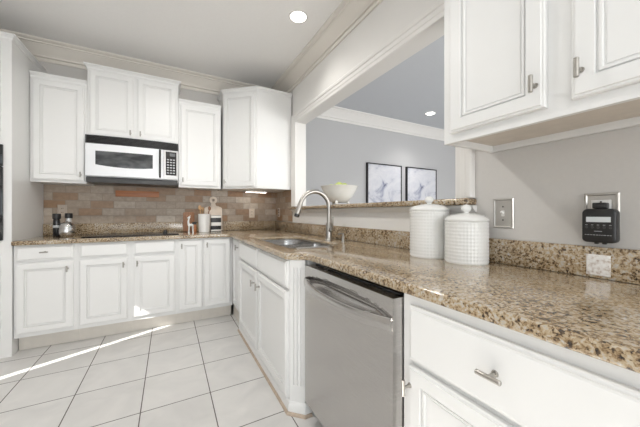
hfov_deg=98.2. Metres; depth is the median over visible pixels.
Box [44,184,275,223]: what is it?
tile backsplash
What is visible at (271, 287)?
base cabinet
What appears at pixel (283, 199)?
tile backsplash
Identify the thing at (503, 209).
light switch
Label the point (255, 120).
upper cabinet
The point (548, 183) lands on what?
wall
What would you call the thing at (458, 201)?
granite ledge
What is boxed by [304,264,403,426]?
dishwasher
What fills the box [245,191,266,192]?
light
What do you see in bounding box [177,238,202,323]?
base cabinet
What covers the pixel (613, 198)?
wall outlet
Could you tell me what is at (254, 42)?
ceiling
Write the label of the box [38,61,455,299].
wall
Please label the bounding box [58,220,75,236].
sugar pot
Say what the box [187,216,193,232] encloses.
animal figurine
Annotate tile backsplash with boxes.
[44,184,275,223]
[276,190,292,221]
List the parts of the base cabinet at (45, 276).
drawer, door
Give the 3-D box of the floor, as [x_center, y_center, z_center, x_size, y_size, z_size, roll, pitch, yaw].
[1.708,1.175,1.358,8.500,0.050,6.950,0,0,-29]
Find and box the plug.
[582,202,619,244]
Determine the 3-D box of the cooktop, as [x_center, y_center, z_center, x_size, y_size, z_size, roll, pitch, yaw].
[-1.905,0.211,2.868,0.780,0.036,0.460,0,0,-29]
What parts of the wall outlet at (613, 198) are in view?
plate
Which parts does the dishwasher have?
handle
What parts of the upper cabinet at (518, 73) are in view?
door, handle, panel, handle, door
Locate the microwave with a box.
[85,134,177,187]
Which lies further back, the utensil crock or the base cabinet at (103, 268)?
the utensil crock
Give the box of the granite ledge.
[289,198,476,208]
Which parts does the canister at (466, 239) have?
knob, lid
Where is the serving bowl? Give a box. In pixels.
[321,185,357,204]
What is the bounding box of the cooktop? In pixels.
[81,230,178,237]
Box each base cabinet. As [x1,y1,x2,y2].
[14,243,79,350]
[77,241,131,339]
[131,239,176,330]
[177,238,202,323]
[202,237,231,318]
[233,238,239,321]
[238,239,326,418]
[401,293,639,426]
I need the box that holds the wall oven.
[0,144,2,240]
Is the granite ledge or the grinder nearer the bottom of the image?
the grinder
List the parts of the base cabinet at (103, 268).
door, drawer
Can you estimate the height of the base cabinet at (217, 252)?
0.882 m
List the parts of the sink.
bowl, bowl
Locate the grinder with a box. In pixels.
[65,213,72,221]
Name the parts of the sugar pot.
lid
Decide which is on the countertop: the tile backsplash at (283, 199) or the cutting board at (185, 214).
the cutting board at (185, 214)
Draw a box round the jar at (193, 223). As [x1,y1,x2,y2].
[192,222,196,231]
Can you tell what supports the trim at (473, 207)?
attached to the wall at (548, 183)
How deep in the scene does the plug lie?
0.94 m
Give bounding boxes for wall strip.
[115,190,158,196]
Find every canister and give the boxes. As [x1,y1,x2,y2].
[409,196,449,258]
[444,204,489,265]
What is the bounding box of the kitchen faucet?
[294,189,333,239]
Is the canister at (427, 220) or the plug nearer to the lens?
the plug
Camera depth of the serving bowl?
2.48 m
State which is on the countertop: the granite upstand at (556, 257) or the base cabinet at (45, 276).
the granite upstand at (556, 257)
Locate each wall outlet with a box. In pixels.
[57,205,66,215]
[249,209,254,217]
[584,192,619,211]
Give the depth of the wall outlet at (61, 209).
2.82 m
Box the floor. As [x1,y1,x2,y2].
[0,300,322,426]
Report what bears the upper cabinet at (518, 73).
attached to the wall at (548, 183)
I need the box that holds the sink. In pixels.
[264,239,331,247]
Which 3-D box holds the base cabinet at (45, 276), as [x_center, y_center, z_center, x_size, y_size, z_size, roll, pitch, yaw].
[-2.421,0.709,2.557,0.392,0.882,0.642,0,0,-29]
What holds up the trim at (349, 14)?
attached to the wall at (548, 183)
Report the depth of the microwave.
2.77 m
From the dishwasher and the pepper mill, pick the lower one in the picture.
the dishwasher
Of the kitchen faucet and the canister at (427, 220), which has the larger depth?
the kitchen faucet
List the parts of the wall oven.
control panel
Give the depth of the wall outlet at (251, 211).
3.75 m
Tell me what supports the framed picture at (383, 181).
attached to the wall at (336, 151)
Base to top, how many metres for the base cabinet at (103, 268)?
0.882 m
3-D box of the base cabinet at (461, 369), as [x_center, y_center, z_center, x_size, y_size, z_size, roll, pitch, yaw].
[0.683,0.709,0.797,0.678,0.882,0.630,0,0,-29]
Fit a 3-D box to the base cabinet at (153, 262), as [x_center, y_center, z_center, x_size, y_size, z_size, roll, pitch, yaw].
[-1.736,0.709,2.930,0.384,0.882,0.642,0,0,-29]
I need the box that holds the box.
[210,215,220,230]
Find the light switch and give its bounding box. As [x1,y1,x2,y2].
[493,198,513,228]
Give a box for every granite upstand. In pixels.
[43,221,274,235]
[275,221,639,284]
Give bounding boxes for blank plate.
[586,254,610,276]
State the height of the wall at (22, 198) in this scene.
2.568 m
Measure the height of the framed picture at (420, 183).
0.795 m
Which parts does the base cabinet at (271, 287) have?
drawer, door, drawer, door, shoe moulding, moulding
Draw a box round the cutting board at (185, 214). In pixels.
[183,212,193,231]
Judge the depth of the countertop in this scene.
0.86 m
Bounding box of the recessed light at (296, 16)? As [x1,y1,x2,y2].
[288,10,307,23]
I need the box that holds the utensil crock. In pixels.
[198,214,209,231]
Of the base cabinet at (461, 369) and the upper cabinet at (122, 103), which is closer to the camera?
the base cabinet at (461, 369)
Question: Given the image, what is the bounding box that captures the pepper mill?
[52,214,60,236]
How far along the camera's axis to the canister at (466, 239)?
1.21 m
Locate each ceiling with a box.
[0,0,342,87]
[335,35,443,128]
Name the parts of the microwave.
door, handle, control panel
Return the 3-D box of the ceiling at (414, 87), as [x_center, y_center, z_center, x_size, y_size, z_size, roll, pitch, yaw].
[3.318,-1.665,2.236,5.032,0.050,6.950,0,0,-29]
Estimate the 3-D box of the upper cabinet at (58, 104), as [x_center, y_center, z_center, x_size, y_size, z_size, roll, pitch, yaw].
[-2.492,-0.775,2.696,0.399,0.991,0.356,0,0,-29]
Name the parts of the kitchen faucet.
spout, lever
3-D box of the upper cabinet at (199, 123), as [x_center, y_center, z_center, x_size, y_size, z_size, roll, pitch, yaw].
[-1.427,-0.768,3.277,0.443,0.976,0.356,0,0,-29]
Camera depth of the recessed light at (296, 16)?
2.38 m
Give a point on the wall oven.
(1, 145)
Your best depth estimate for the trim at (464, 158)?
1.81 m
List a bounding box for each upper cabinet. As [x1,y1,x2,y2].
[29,70,93,185]
[83,62,180,143]
[178,98,220,190]
[217,86,291,192]
[444,0,639,152]
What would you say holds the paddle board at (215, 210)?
on the countertop
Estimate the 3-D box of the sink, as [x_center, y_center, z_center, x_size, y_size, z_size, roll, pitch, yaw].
[-0.201,0.339,2.221,0.394,0.223,0.818,0,0,-29]
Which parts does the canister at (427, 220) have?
lid, knob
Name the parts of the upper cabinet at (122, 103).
door, moulding, door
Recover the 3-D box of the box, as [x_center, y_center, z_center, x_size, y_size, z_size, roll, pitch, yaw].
[-1.280,0.133,3.402,0.118,0.195,0.062,0,0,-29]
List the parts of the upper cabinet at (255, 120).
door, moulding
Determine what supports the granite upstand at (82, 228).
on the countertop
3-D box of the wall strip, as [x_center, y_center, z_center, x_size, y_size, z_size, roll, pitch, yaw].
[-2.053,-0.208,3.126,0.413,0.067,0.024,0,0,-29]
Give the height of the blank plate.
0.072 m
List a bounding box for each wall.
[0,31,46,358]
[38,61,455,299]
[283,0,639,249]
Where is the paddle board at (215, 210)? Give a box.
[204,196,222,229]
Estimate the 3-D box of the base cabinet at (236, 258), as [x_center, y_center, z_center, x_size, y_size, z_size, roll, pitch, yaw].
[-0.639,0.709,3.051,0.658,0.882,0.460,0,0,-29]
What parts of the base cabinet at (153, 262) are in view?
drawer, door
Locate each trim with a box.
[0,0,382,94]
[291,0,474,205]
[291,205,476,211]
[317,106,443,140]
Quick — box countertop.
[11,229,639,373]
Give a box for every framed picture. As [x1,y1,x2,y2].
[366,162,401,202]
[405,167,436,200]

